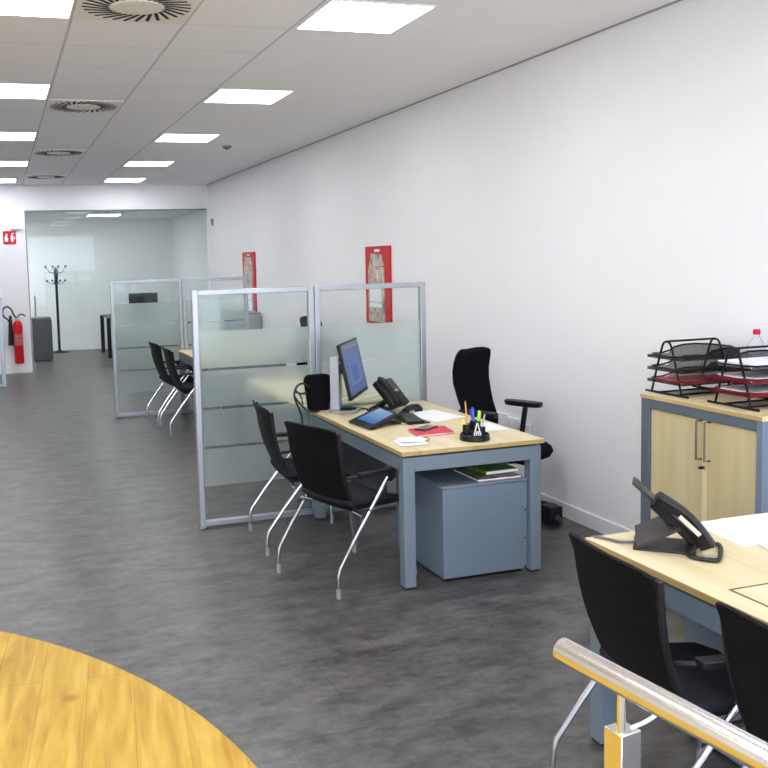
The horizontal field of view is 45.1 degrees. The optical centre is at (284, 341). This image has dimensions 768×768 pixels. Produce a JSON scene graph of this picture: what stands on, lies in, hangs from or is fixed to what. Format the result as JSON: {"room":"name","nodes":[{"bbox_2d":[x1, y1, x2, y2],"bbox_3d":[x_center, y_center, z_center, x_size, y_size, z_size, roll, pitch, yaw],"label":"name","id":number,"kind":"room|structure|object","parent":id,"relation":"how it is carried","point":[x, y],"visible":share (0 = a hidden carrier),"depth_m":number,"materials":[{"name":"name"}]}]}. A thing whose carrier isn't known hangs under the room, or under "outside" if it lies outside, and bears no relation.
{"room":"open-plan office","nodes":[
{"label":"open-plan office","id":0,"kind":"room"},
{"bbox_2d":[26,219,174,346],"bbox_3d":[-5.545,-1.127,18.299,6.690,2.736,0.100,-3,5,-17],"label":"wall","id":1,"kind":"structure","parent":0,"point":[95,253],"depth_m":18.74,"materials":[{"name":"white paint"}]},
{"bbox_2d":[53,344,107,350],"bbox_3d":[-3.759,0.095,18.897,3.020,0.095,0.016,-3,5,-17],"label":"baseboard","id":2,"kind":"structure","parent":1,"relation":"attached to","point":[93,346],"depth_m":18.76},
{"bbox_2d":[0,184,211,368],"bbox_3d":[-4.488,-1.000,14.889,6.690,3.044,0.120,-3,5,-17],"label":"wall","id":3,"kind":"structure","parent":0,"point":[14,199],"depth_m":14.96,"materials":[{"name":"white paint"}]},
{"bbox_2d":[3,231,15,243],"bbox_3d":[-4.436,-1.678,14.780,0.200,0.210,0.010,-3,5,-17],"label":"fire sign","id":4,"kind":"object","parent":3,"relation":"attached to","point":[9,237],"visible":1,"depth_m":14.78,"materials":[{"name":"red paint"}]},
{"bbox_2d":[2,306,24,363],"bbox_3d":[-4.368,-0.113,14.837,0.372,0.940,0.188,-3,5,-17],"label":"fire extinguisher","id":5,"kind":"object","parent":3,"relation":"attached to","point":[15,329],"visible":0.96,"depth_m":14.78,"materials":[{"name":"red paint"}]},
{"bbox_2d":[0,367,32,373],"bbox_3d":[-5.878,0.554,14.511,3.648,0.095,0.016,-3,5,-17],"label":"baseboard","id":6,"kind":"structure","parent":3,"relation":"attached to","point":[17,369],"depth_m":14.97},
{"bbox_2d":[11,226,21,229],"bbox_3d":[-4.328,-1.837,14.778,0.170,0.060,0.054,-3,5,-17],"label":"lamp","id":7,"kind":"object","parent":3,"relation":"attached to","point":[12,227],"visible":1,"depth_m":14.76,"materials":[{"name":"white plastic"}]},
{"bbox_2d":[24,209,205,371],"bbox_3d":[-2.752,-0.893,15.434,3.012,2.636,0.050,-3,5,-17],"label":"door frame","id":8,"kind":"structure","parent":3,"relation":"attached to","point":[126,209],"depth_m":15.05,"materials":[{"name":"black metal"}]},
{"bbox_2d":[34,296,35,316],"bbox_3d":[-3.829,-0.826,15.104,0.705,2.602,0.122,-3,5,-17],"label":"door handle","id":9,"kind":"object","parent":8,"relation":"attached to","point":[34,296],"depth_m":14.98,"materials":[{"name":"silver metal"}]},
{"bbox_2d":[25,210,199,220],"bbox_3d":[-5.053,-2.301,16.486,6.690,0.096,3.460,-3,5,-17],"label":"ceiling","id":10,"kind":"structure","parent":0,"point":[30,216],"depth_m":17.06,"materials":[{"name":"paint"}]},
{"bbox_2d":[86,214,121,216],"bbox_3d":[-3.351,-2.342,16.993,0.596,0.006,0.596,-3,5,-17],"label":"recessed light","id":11,"kind":"object","parent":10,"relation":"in","point":[93,214],"visible":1,"depth_m":16.90,"materials":[{"name":"white plastic"}]},
{"bbox_2d":[89,215,118,215],"bbox_3d":[-3.351,-2.342,16.993,0.570,0.004,0.570,-3,5,-17],"label":"diffuser","id":12,"kind":"object","parent":11,"relation":"attached to","point":[89,215],"depth_m":17.02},
{"bbox_2d":[0,631,256,767],"bbox_3d":[-1.810,1.613,2.138,3.975,0.004,5.604,-3,5,-17],"label":"floor","id":13,"kind":"structure","parent":0,"point":[61,707],"depth_m":3.52,"materials":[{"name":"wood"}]},
{"bbox_2d":[0,0,681,184],"bbox_3d":[-1.820,-1.846,6.068,6.690,0.108,18.120,-3,5,-17],"label":"ceiling","id":14,"kind":"structure","parent":0,"point":[340,81],"depth_m":6.35,"materials":[{"name":"paint"}]},
{"bbox_2d":[0,179,16,182],"bbox_3d":[-4.372,-2.438,13.882,0.596,0.006,0.596,-3,5,-17],"label":"recessed light","id":15,"kind":"object","parent":14,"relation":"in","point":[1,180],"visible":1,"depth_m":13.92,"materials":[{"name":"white plastic"}]},
{"bbox_2d":[0,161,28,166],"bbox_3d":[-3.557,-2.253,11.608,0.596,0.006,0.596,-3,5,-17],"label":"recessed light","id":16,"kind":"object","parent":14,"relation":"in","point":[2,163],"visible":1,"depth_m":11.60,"materials":[{"name":"white plastic"}]},
{"bbox_2d":[0,162,26,165],"bbox_3d":[-3.557,-2.254,11.608,0.570,0.004,0.570,-3,5,-17],"label":"diffuser","id":17,"kind":"object","parent":16,"relation":"attached to","point":[1,163],"depth_m":11.66,"materials":[{"name":"white plastic"}]},
{"bbox_2d":[0,132,36,140],"bbox_3d":[-2.789,-2.051,9.153,0.596,0.006,0.596,-3,5,-17],"label":"recessed light","id":18,"kind":"object","parent":14,"relation":"in","point":[6,136],"visible":1,"depth_m":9.17,"materials":[{"name":"white plastic"}]},
{"bbox_2d":[0,83,50,98],"bbox_3d":[-2.049,-1.856,6.784,0.596,0.006,0.596,-3,5,-17],"label":"recessed light","id":19,"kind":"object","parent":14,"relation":"in","point":[7,90],"visible":1,"depth_m":6.79,"materials":[{"name":"white plastic"}]},
{"bbox_2d":[0,0,75,18],"bbox_3d":[-1.322,-1.664,4.457,0.596,0.006,0.596,-3,5,-17],"label":"recessed light","id":20,"kind":"object","parent":14,"relation":"in","point":[63,9],"visible":1,"depth_m":4.62,"materials":[{"name":"white plastic"}]},
{"bbox_2d":[24,175,67,178],"bbox_3d":[-3.507,-2.421,13.470,0.594,0.014,0.594,-3,5,-17],"label":"ceiling vent","id":21,"kind":"object","parent":14,"relation":"in","point":[26,176],"visible":1,"depth_m":13.45,"materials":[{"name":"beige metal"}]},
{"bbox_2d":[31,149,86,155],"bbox_3d":[-2.615,-2.185,10.616,0.594,0.014,0.594,-3,5,-17],"label":"ceiling vent","id":22,"kind":"object","parent":14,"relation":"in","point":[36,152],"visible":1,"depth_m":10.53,"materials":[{"name":"beige metal"}]},
{"bbox_2d":[44,99,123,112],"bbox_3d":[-1.655,-1.932,7.542,0.594,0.014,0.594,-3,5,-17],"label":"ceiling vent","id":23,"kind":"object","parent":14,"relation":"in","point":[53,105],"visible":1,"depth_m":7.49,"materials":[{"name":"beige metal"}]},
{"bbox_2d":[103,178,146,181],"bbox_3d":[-2.506,-2.534,14.373,0.596,0.006,0.596,-3,5,-17],"label":"recessed light","id":24,"kind":"object","parent":14,"relation":"in","point":[107,179],"visible":1,"depth_m":14.35,"materials":[{"name":"white plastic"}]},
{"bbox_2d":[105,179,143,181],"bbox_3d":[-2.506,-2.535,14.373,0.570,0.004,0.570,-3,5,-17],"label":"diffuser","id":25,"kind":"object","parent":24,"relation":"attached to","point":[107,180],"depth_m":14.43,"materials":[{"name":"white plastic"}]},
{"bbox_2d":[72,0,201,24],"bbox_3d":[-0.746,-1.693,4.635,0.594,0.014,0.594,-3,5,-17],"label":"ceiling vent","id":26,"kind":"object","parent":14,"relation":"in","point":[142,11],"visible":1,"depth_m":4.69,"materials":[{"name":"beige metal"}]},
{"bbox_2d":[123,161,174,165],"bbox_3d":[-1.795,-2.347,12.098,0.596,0.006,0.596,-3,5,-17],"label":"recessed light","id":27,"kind":"object","parent":14,"relation":"in","point":[129,163],"visible":1,"depth_m":12.04,"materials":[{"name":"white plastic"}]},
{"bbox_2d":[154,134,219,141],"bbox_3d":[-1.034,-2.147,9.662,0.596,0.006,0.596,-3,5,-17],"label":"recessed light","id":28,"kind":"object","parent":14,"relation":"in","point":[164,137],"visible":1,"depth_m":9.64,"materials":[{"name":"white plastic"}]},
{"bbox_2d":[203,88,293,103],"bbox_3d":[-0.296,-1.952,7.303,0.596,0.006,0.596,-3,5,-17],"label":"recessed light","id":29,"kind":"object","parent":14,"relation":"in","point":[244,96],"visible":1,"depth_m":7.28,"materials":[{"name":"white plastic"}]},
{"bbox_2d":[294,0,437,33],"bbox_3d":[0.427,-1.761,4.986,0.596,0.006,0.596,-3,5,-17],"label":"recessed light","id":30,"kind":"object","parent":14,"relation":"in","point":[334,15],"visible":1,"depth_m":4.96,"materials":[{"name":"white plastic"}]},
{"bbox_2d":[0,345,739,767],"bbox_3d":[-2.264,1.149,8.057,6.890,0.120,21.900,-3,5,-17],"label":"floor","id":31,"kind":"structure","parent":0,"point":[106,556],"depth_m":4.60,"materials":[{"name":"grey plastic"}]},
{"bbox_2d":[0,297,6,387],"bbox_3d":[-4.555,0.037,13.082,1.060,1.310,0.058,-3,5,-17],"label":"glass wall","id":32,"kind":"structure","parent":31,"relation":"on","point":[2,348],"depth_m":13.22,"materials":[{"name":"glass"}]},
{"bbox_2d":[31,316,53,361],"bbox_3d":[-4.472,-0.053,16.937,0.362,0.785,0.570,-3,5,-17],"label":"drawer pedestal","id":33,"kind":"object","parent":31,"relation":"on","point":[42,339],"visible":0.98,"depth_m":16.67,"materials":[{"name":"metal"}]},
{"bbox_2d":[44,265,69,352],"bbox_3d":[-4.524,-0.649,18.269,0.397,1.734,0.397,-1,5,5],"label":"coat stand","id":34,"kind":"object","parent":31,"relation":"on","point":[55,270],"visible":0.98,"depth_m":18.24,"materials":[{"name":"black plastic"}]},
{"bbox_2d":[100,314,190,357],"bbox_3d":[-2.697,-0.151,17.693,1.555,0.745,1.200,-3,5,-17],"label":"meeting table","id":35,"kind":"object","parent":31,"relation":"on","point":[108,316],"visible":0.48,"depth_m":17.03,"materials":[{"name":"metal"}]},
{"bbox_2d":[129,292,157,302],"bbox_3d":[-2.655,-0.701,17.241,0.540,0.430,0.180,-3,5,-17],"label":"computer monitor","id":36,"kind":"object","parent":35,"relation":"on","point":[133,297],"visible":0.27,"depth_m":17.20,"materials":[{"name":"black plastic"}]},
{"bbox_2d":[147,342,206,424],"bbox_3d":[-1.206,0.428,10.188,0.577,0.871,0.558,-4,6,-21],"label":"chair","id":37,"kind":"object","parent":31,"relation":"on","point":[156,350],"visible":0.64,"depth_m":10.01,"materials":[{"name":"black plastic"}]},
{"bbox_2d":[109,277,248,418],"bbox_3d":[-1.170,0.054,10.533,1.590,1.550,0.071,-3,5,-17],"label":"glass wall","id":38,"kind":"structure","parent":31,"relation":"on","point":[180,334],"depth_m":10.45,"materials":[{"name":"glass"}]},
{"bbox_2d":[160,347,220,435],"bbox_3d":[-0.980,0.481,9.533,0.577,0.871,0.558,-3,5,-18],"label":"chair","id":39,"kind":"object","parent":31,"relation":"on","point":[184,387],"visible":0.63,"depth_m":9.35,"materials":[{"name":"black plastic"}]},
{"bbox_2d":[177,349,285,414],"bbox_3d":[-0.588,0.501,9.915,0.842,0.740,1.542,-3,5,-17],"label":"office desk","id":40,"kind":"object","parent":31,"relation":"on","point":[185,356],"visible":0.24,"depth_m":10.00,"materials":[{"name":"brown wood"}]},
{"bbox_2d":[224,311,260,328],"bbox_3d":[-0.595,0.086,13.010,0.430,1.005,0.490,-3,5,-17],"label":"filing cabinet","id":41,"kind":"object","parent":31,"relation":"on","point":[254,317],"visible":0.13,"depth_m":12.79,"materials":[{"name":"grey metal"}]},
{"bbox_2d":[248,400,357,555],"bbox_3d":[0.095,0.800,5.703,0.577,0.871,0.558,-3,5,-13],"label":"chair","id":42,"kind":"object","parent":31,"relation":"on","point":[285,466],"visible":0.67,"depth_m":5.52,"materials":[{"name":"black fabric"}]},
{"bbox_2d":[190,282,426,529],"bbox_3d":[0.210,0.406,6.180,1.646,1.562,0.071,-3,5,-17],"label":"glass wall","id":43,"kind":"structure","parent":31,"relation":"on","point":[314,344],"depth_m":6.09,"materials":[{"name":"glass"}]},
{"bbox_2d":[297,316,321,364],"bbox_3d":[0.095,0.296,9.893,0.638,1.112,0.643,-5,6,-32],"label":"office chair","id":44,"kind":"object","parent":31,"relation":"on","point":[303,320],"visible":0.02,"depth_m":10.07,"materials":[{"name":"black fabric"}]},
{"bbox_2d":[246,395,380,508],"bbox_3d":[0.292,0.733,7.098,0.842,0.740,1.502,-3,5,-17],"label":"office desk","id":45,"kind":"object","parent":31,"relation":"on","point":[308,503],"visible":0.02,"depth_m":6.56,"materials":[{"name":"brown wood"}]},
{"bbox_2d":[276,421,416,599],"bbox_3d":[0.333,0.853,5.045,0.577,0.871,0.558,-5,6,-36],"label":"chair","id":46,"kind":"object","parent":31,"relation":"on","point":[316,452],"visible":0.91,"depth_m":4.87,"materials":[{"name":"black fabric"}]},
{"bbox_2d":[309,401,543,589],"bbox_3d":[0.795,0.858,5.577,0.842,0.740,1.485,-3,5,-17],"label":"office desk","id":47,"kind":"object","parent":31,"relation":"on","point":[363,449],"visible":0.74,"depth_m":4.99,"materials":[{"name":"brown wood"}]},
{"bbox_2d":[293,382,319,423],"bbox_3d":[0.143,0.436,5.984,0.174,0.344,0.060,-3,5,-17],"label":"cable bundle","id":48,"kind":"object","parent":47,"relation":"hanging from","point":[296,400],"visible":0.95,"depth_m":5.96,"materials":[{"name":"black plastic"}]},
{"bbox_2d":[303,374,329,410],"bbox_3d":[0.224,0.336,6.082,0.185,0.238,0.072,-3,5,-17],"label":"case","id":49,"kind":"object","parent":47,"relation":"on","point":[318,393],"visible":0.9,"depth_m":6.05,"materials":[{"name":"plastic"}]},
{"bbox_2d":[329,338,367,413],"bbox_3d":[0.401,0.226,5.996,0.193,0.463,0.510,0,5,17],"label":"computer monitor","id":50,"kind":"object","parent":47,"relation":"on","point":[348,362],"visible":1,"depth_m":5.97,"materials":[{"name":"plastic"}]},
{"bbox_2d":[348,406,400,429],"bbox_3d":[0.557,0.455,5.501,0.261,0.082,0.291,-4,6,-24],"label":"tablet","id":51,"kind":"object","parent":47,"relation":"on","point":[377,416],"visible":1,"depth_m":5.49,"materials":[{"name":"black plastic"}]},
{"bbox_2d":[356,377,408,410],"bbox_3d":[0.623,0.334,6.031,0.402,0.230,0.190,3,7,39],"label":"desk telephone","id":52,"kind":"object","parent":47,"relation":"on","point":[391,394],"visible":0.86,"depth_m":5.91,"materials":[{"name":"grey plastic"}]},
{"bbox_2d":[393,436,429,446],"bbox_3d":[0.692,0.535,4.933,0.189,0.024,0.144,-3,5,-11],"label":"papers","id":53,"kind":"object","parent":47,"relation":"on","point":[409,441],"visible":1,"depth_m":4.91,"materials":[{"name":"white paper"}]},
{"bbox_2d":[393,412,430,424],"bbox_3d":[0.765,0.470,5.632,0.169,0.024,0.328,-3,5,-17],"label":"pad","id":54,"kind":"object","parent":47,"relation":"on","point":[407,418],"visible":0.97,"depth_m":5.56,"materials":[{"name":"grey plastic"}]},
{"bbox_2d":[401,404,422,412],"bbox_3d":[0.817,0.430,5.882,0.060,0.055,0.220,3,7,40],"label":"computer mouse","id":55,"kind":"object","parent":47,"relation":"on","point":[416,407],"visible":0.82,"depth_m":5.86,"materials":[{"name":"black plastic"}]},
{"bbox_2d":[408,426,453,436],"bbox_3d":[0.835,0.511,5.218,0.265,0.013,0.195,-3,5,-17],"label":"folder","id":56,"kind":"object","parent":47,"relation":"on","point":[440,430],"visible":0.9,"depth_m":5.17,"materials":[{"name":"paper"}]},
{"bbox_2d":[414,425,437,430],"bbox_3d":[0.815,0.495,5.271,0.074,0.009,0.150,2,7,38],"label":"smartphone","id":57,"kind":"object","parent":56,"relation":"on","point":[425,427],"visible":1,"depth_m":5.25,"materials":[{"name":"grey plastic"}]},
{"bbox_2d":[411,410,464,421],"bbox_3d":[0.943,0.464,5.753,0.252,0.002,0.365,-4,6,-28],"label":"paper sheet","id":58,"kind":"object","parent":47,"relation":"on","point":[432,415],"visible":0.86,"depth_m":5.74,"materials":[{"name":"white paper"}]},
{"bbox_2d":[436,439,449,443],"bbox_3d":[0.861,0.539,4.964,0.048,0.001,0.118,-4,6,-21],"label":"paper slip","id":59,"kind":"object","parent":47,"relation":"on","point":[439,440],"visible":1,"depth_m":4.96,"materials":[{"name":"paper"}]},
{"bbox_2d":[459,420,489,441],"bbox_3d":[1.034,0.484,4.982,0.164,0.098,0.164,-3,5,-17],"label":"pen holder","id":60,"kind":"object","parent":47,"relation":"on","point":[467,434],"visible":0.89,"depth_m":4.95,"materials":[{"name":"black plastic"}]},
{"bbox_2d":[464,401,467,424],"bbox_3d":[0.991,0.406,4.989,0.021,0.165,0.010,0,6,19],"label":"pencil","id":61,"kind":"object","parent":60,"relation":"in","point":[465,401],"visible":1,"depth_m":4.99,"materials":[{"name":"orange wood"}]},
{"bbox_2d":[462,423,472,434],"bbox_3d":[0.998,0.481,4.997,0.054,0.067,0.054,-3,5,-17],"label":"cup","id":62,"kind":"object","parent":60,"relation":"on","point":[466,429],"depth_m":4.97,"materials":[{"name":"black plastic"}]},
{"bbox_2d":[471,407,474,420],"bbox_3d":[1.032,0.423,5.014,0.018,0.126,0.027,-1,5,5],"label":"marker","id":63,"kind":"object","parent":60,"relation":"in","point":[472,408],"visible":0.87,"depth_m":5.01,"materials":[{"name":"blue plastic"}]},
{"bbox_2d":[470,429,477,435],"bbox_3d":[1.023,0.497,4.953,0.044,0.042,0.044,-3,5,-17],"label":"cup","id":64,"kind":"object","parent":60,"relation":"on","point":[471,430],"depth_m":4.94,"materials":[{"name":"black plastic"}]},
{"bbox_2d":[470,420,480,428],"bbox_3d":[1.044,0.472,5.016,0.058,0.080,0.058,-3,5,-17],"label":"cup","id":65,"kind":"object","parent":60,"relation":"on","point":[472,423],"depth_m":4.99,"materials":[{"name":"black plastic"}]},
{"bbox_2d":[474,423,480,435],"bbox_3d":[1.036,0.473,4.918,0.044,0.073,0.008,-3,5,-17],"label":"scissors","id":66,"kind":"object","parent":60,"relation":"in","point":[475,431],"visible":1,"depth_m":4.92,"materials":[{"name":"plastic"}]},
{"bbox_2d":[477,410,480,420],"bbox_3d":[1.059,0.431,5.003,0.030,0.111,0.022,-1,5,5],"label":"highlighter","id":67,"kind":"object","parent":60,"relation":"in","point":[479,411],"visible":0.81,"depth_m":4.99,"materials":[{"name":"plastic"}]},
{"bbox_2d":[477,426,485,434],"bbox_3d":[1.067,0.489,4.977,0.048,0.052,0.048,-3,5,-17],"label":"cup","id":68,"kind":"object","parent":60,"relation":"on","point":[482,430],"depth_m":4.96,"materials":[{"name":"plastic"}]},
{"bbox_2d":[481,423,507,429],"bbox_3d":[1.177,0.496,5.332,0.157,0.002,0.230,-3,5,-17],"label":"paper sheet","id":69,"kind":"object","parent":47,"relation":"on","point":[488,426],"visible":0.57,"depth_m":5.31,"materials":[{"name":"white paper"}]},
{"bbox_2d":[396,467,526,581],"bbox_3d":[1.002,0.992,5.229,0.524,0.524,0.604,-3,5,-17],"label":"drawer pedestal","id":70,"kind":"object","parent":31,"relation":"on","point":[466,527],"visible":0.77,"depth_m":4.96,"materials":[{"name":"blue metal"}]},
{"bbox_2d":[454,468,520,481],"bbox_3d":[1.125,0.731,5.098,0.265,0.012,0.282,-3,5,-17],"label":"magazine","id":71,"kind":"object","parent":70,"relation":"on","point":[469,473],"visible":0.57,"depth_m":5.01,"materials":[{"name":"paper"}]},
{"bbox_2d":[465,463,517,474],"bbox_3d":[1.125,0.700,5.242,0.206,0.022,0.422,-4,6,-20],"label":"book","id":72,"kind":"object","parent":71,"relation":"on","point":[495,468],"visible":0.48,"depth_m":5.08,"materials":[{"name":"paper"}]},
{"bbox_2d":[452,347,552,503],"bbox_3d":[1.433,0.610,6.035,0.643,1.112,0.638,-7,7,-43],"label":"office chair","id":73,"kind":"object","parent":31,"relation":"on","point":[470,371],"visible":0.43,"depth_m":6.19,"materials":[{"name":"black fabric"}]},
{"bbox_2d":[541,502,561,527],"bbox_3d":[1.658,1.112,5.916,0.290,0.125,0.164,2,6,32],"label":"power adapter","id":74,"kind":"object","parent":31,"relation":"on","point":[551,513],"visible":0.84,"depth_m":5.84,"materials":[{"name":"black plastic"}]},
{"bbox_2d":[549,532,743,767],"bbox_3d":[1.199,1.034,2.794,0.577,0.871,0.558,-3,5,-12],"label":"chair","id":75,"kind":"object","parent":31,"relation":"on","point":[625,604],"visible":0.7,"depth_m":2.67,"materials":[{"name":"black fabric"}]},
{"bbox_2d":[553,638,767,767],"bbox_3d":[0.990,1.142,1.003,0.111,0.992,1.903,-4,6,-25],"label":"handrail","id":76,"kind":"object","parent":31,"relation":"on","point":[622,740],"visible":1,"depth_m":1.61,"materials":[{"name":"silver metal"}]},
{"bbox_2d":[585,531,767,746],"bbox_3d":[1.705,1.099,2.651,0.842,0.740,1.561,-3,5,-17],"label":"office desk","id":77,"kind":"object","parent":31,"relation":"on","point":[693,588],"visible":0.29,"depth_m":2.90,"materials":[{"name":"brown wood"}]},
{"bbox_2d":[593,477,722,562],"bbox_3d":[1.253,0.590,3.088,0.414,0.220,0.219,1,6,23],"label":"desk telephone","id":78,"kind":"object","parent":77,"relation":"on","point":[651,535],"visible":1,"depth_m":3.05,"materials":[{"name":"grey plastic"}]},
{"bbox_2d":[701,519,758,546],"bbox_3d":[1.617,0.673,3.251,0.235,0.003,0.280,-3,5,-17],"label":"paper sheet","id":79,"kind":"object","parent":77,"relation":"on","point":[718,527],"visible":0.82,"depth_m":3.23,"materials":[{"name":"white paper"}]},
{"bbox_2d":[720,513,767,549],"bbox_3d":[1.726,0.668,3.235,0.355,0.003,0.365,-3,5,-17],"label":"paper sheet","id":80,"kind":"object","parent":77,"relation":"on","point":[755,527],"visible":1,"depth_m":3.29,"materials":[{"name":"white paper"}]},
{"bbox_2d":[728,583,767,606],"bbox_3d":[1.610,0.740,2.521,0.465,0.003,0.525,-3,5,-17],"label":"desk pad","id":81,"kind":"object","parent":77,"relation":"on","point":[758,593],"visible":1,"depth_m":2.67,"materials":[{"name":"brown wood"}]},
{"bbox_2d":[640,387,767,522],"bbox_3d":[2.110,0.788,4.334,0.455,1.030,0.774,-3,5,-17],"label":"storage cabinet","id":82,"kind":"object","parent":31,"relation":"on","point":[711,459],"visible":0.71,"depth_m":4.22,"materials":[{"name":"brown wood"}]},
{"bbox_2d":[645,337,739,398],"bbox_3d":[2.022,0.120,4.541,0.359,0.269,0.300,-3,5,-17],"label":"rack","id":83,"kind":"object","parent":82,"relation":"on","point":[717,353],"visible":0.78,"depth_m":4.53,"materials":[{"name":"black metal"}]},
{"bbox_2d":[647,368,732,386],"bbox_3d":[2.024,0.173,4.546,0.341,0.048,0.248,-3,5,-17],"label":"tray","id":84,"kind":"object","parent":83,"relation":"on","point":[654,378],"depth_m":4.45,"materials":[{"name":"metal"}]},
{"bbox_2d":[647,356,734,373],"bbox_3d":[2.023,0.113,4.540,0.341,0.048,0.248,-3,5,-17],"label":"tray","id":85,"kind":"object","parent":83,"relation":"on","point":[696,368],"depth_m":4.50,"materials":[{"name":"black metal"}]},
{"bbox_2d":[657,374,725,384],"bbox_3d":[2.024,0.187,4.547,0.270,0.014,0.200,-3,5,-19],"label":"folder","id":86,"kind":"object","parent":83,"relation":"in","point":[695,377],"visible":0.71,"depth_m":4.55,"materials":[{"name":"red plastic"}]},
{"bbox_2d":[647,344,739,361],"bbox_3d":[2.021,0.053,4.535,0.341,0.048,0.248,-3,5,-17],"label":"tray","id":87,"kind":"object","parent":83,"relation":"on","point":[717,353],"depth_m":4.54,"materials":[{"name":"black metal"}]},
{"bbox_2d":[707,345,767,411],"bbox_3d":[2.157,0.151,4.149,0.359,0.269,0.300,-3,5,-17],"label":"rack","id":88,"kind":"object","parent":82,"relation":"on","point":[756,353],"visible":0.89,"depth_m":4.11,"materials":[{"name":"black metal"}]},
{"bbox_2d":[710,351,767,370],"bbox_3d":[2.156,0.085,4.144,0.341,0.048,0.248,-3,5,-17],"label":"tray","id":89,"kind":"object","parent":88,"relation":"on","point":[755,353],"depth_m":4.13,"materials":[{"name":"black metal"}]},
{"bbox_2d":[710,369,767,384],"bbox_3d":[2.158,0.145,4.149,0.341,0.048,0.248,-3,5,-17],"label":"tray","id":90,"kind":"object","parent":88,"relation":"on","point":[720,377],"depth_m":4.04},
{"bbox_2d":[710,383,767,397],"bbox_3d":[2.159,0.205,4.154,0.341,0.048,0.248,-3,5,-17],"label":"tray","id":91,"kind":"object","parent":88,"relation":"on","point":[747,394],"depth_m":4.05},
{"bbox_2d":[717,370,767,382],"bbox_3d":[2.158,0.157,4.150,0.290,0.020,0.210,-3,5,-16],"label":"paper stack","id":92,"kind":"object","parent":88,"relation":"in","point":[761,374],"visible":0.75,"depth_m":4.14,"materials":[{"name":"white paper"}]},
{"bbox_2d":[718,356,767,368],"bbox_3d":[2.156,0.096,4.144,0.290,0.022,0.210,-3,5,-18],"label":"paper stack","id":93,"kind":"object","parent":88,"relation":"in","point":[755,361],"visible":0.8,"depth_m":4.13,"materials":[{"name":"white paper"}]},
{"bbox_2d":[720,383,767,396],"bbox_3d":[2.159,0.217,4.155,0.290,0.018,0.210,-3,5,-18],"label":"paper stack","id":94,"kind":"object","parent":88,"relation":"in","point":[757,388],"visible":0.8,"depth_m":4.15,"materials":[{"name":"white paper"}]},
{"bbox_2d":[746,329,765,357],"bbox_3d":[2.260,0.101,4.389,0.090,0.321,0.089,-3,5,-17],"label":"water bottle","id":95,"kind":"object","parent":82,"relation":"on","point":[756,340],"visible":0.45,"depth_m":4.36,"materials":[{"name":"white plastic"}]},
{"bbox_2d":[685,617,745,767],"bbox_3d":[1.718,1.127,3.107,0.439,0.600,0.519,-3,5,-17],"label":"drawer pedestal","id":96,"kind":"object","parent":31,"relation":"on","point":[694,632],"visible":0.03,"depth_m":3.18,"materials":[{"name":"blue metal"}]},
{"bbox_2d":[715,602,767,767],"bbox_3d":[1.394,1.082,2.212,0.577,0.871,0.558,-3,5,-17],"label":"chair","id":97,"kind":"object","parent":31,"relation":"on","point":[744,637],"visible":0.84,"depth_m":2.25,"materials":[{"name":"black fabric"}]},
{"bbox_2d":[171,0,767,530],"bbox_3d":[0.915,-0.661,8.954,0.100,3.144,21.800,-3,5,-17],"label":"wall","id":98,"kind":"structure","parent":0,"point":[571,212],"depth_m":5.92,"materials":[{"name":"white paint"}]},
{"bbox_2d":[242,252,256,311],"bbox_3d":[-0.508,-0.775,13.345,0.024,1.055,0.680,-3,5,-17],"label":"poster","id":99,"kind":"object","parent":98,"relation":"attached to","point":[248,258],"visible":0.57,"depth_m":13.22,"materials":[{"name":"red paper"}]},
{"bbox_2d":[244,257,251,265],"bbox_3d":[-0.530,-1.167,13.321,0.002,0.130,0.450,-3,5,-17],"label":"print","id":100,"kind":"object","parent":99,"relation":"on","point":[247,260],"depth_m":13.32},
{"bbox_2d":[244,266,253,310],"bbox_3d":[-0.521,-0.688,13.379,0.003,0.835,0.468,-3,5,-17],"label":"print","id":101,"kind":"object","parent":99,"relation":"attached to","point":[248,270],"depth_m":13.27},
{"bbox_2d":[365,245,391,322],"bbox_3d":[0.901,-0.543,8.812,0.024,0.747,0.600,-3,5,-17],"label":"poster","id":102,"kind":"object","parent":98,"relation":"attached to","point":[378,266],"visible":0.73,"depth_m":8.77,"materials":[{"name":"red paper"}]},
{"bbox_2d":[369,254,383,266],"bbox_3d":[0.883,-0.782,8.803,0.002,0.130,0.370,-3,5,-17],"label":"print","id":103,"kind":"object","parent":102,"relation":"on","point":[375,260],"depth_m":8.80},
{"bbox_2d":[368,267,384,322],"bbox_3d":[0.887,-0.456,8.846,0.003,0.527,0.388,-3,5,-17],"label":"print","id":104,"kind":"object","parent":102,"relation":"attached to","point":[376,297],"depth_m":8.84},
{"bbox_2d":[497,411,507,425],"bbox_3d":[1.599,0.567,6.757,0.017,0.090,0.170,-3,5,-17],"label":"wall socket","id":105,"kind":"object","parent":98,"relation":"attached to","point":[501,416],"visible":0.65,"depth_m":6.74,"materials":[{"name":"white plastic"}]},
{"bbox_2d":[506,416,519,429],"bbox_3d":[1.647,0.595,6.606,0.017,0.090,0.170,-3,5,-17],"label":"wall socket","id":106,"kind":"object","parent":98,"relation":"attached to","point":[511,422],"visible":0.8,"depth_m":6.60,"materials":[{"name":"white plastic"}]},
{"bbox_2d":[518,422,531,434],"bbox_3d":[1.692,0.621,6.465,0.017,0.090,0.170,-3,5,-17],"label":"wall socket","id":107,"kind":"object","parent":98,"relation":"attached to","point":[528,428],"visible":0.49,"depth_m":6.41,"materials":[{"name":"white plastic"}]},
{"bbox_2d":[541,493,631,534],"bbox_3d":[1.450,1.004,7.325,0.016,0.095,18.120,-3,5,-17],"label":"baseboard","id":108,"kind":"structure","parent":98,"relation":"attached to","point":[603,526],"depth_m":5.80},
{"bbox_2d":[459,432,489,441],"bbox_3d":[1.035,0.515,4.985,0.164,0.036,0.164,-3,5,-17],"label":"tray","id":109,"kind":"object","parent":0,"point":[464,436],"depth_m":4.93,"materials":[{"name":"black plastic"}]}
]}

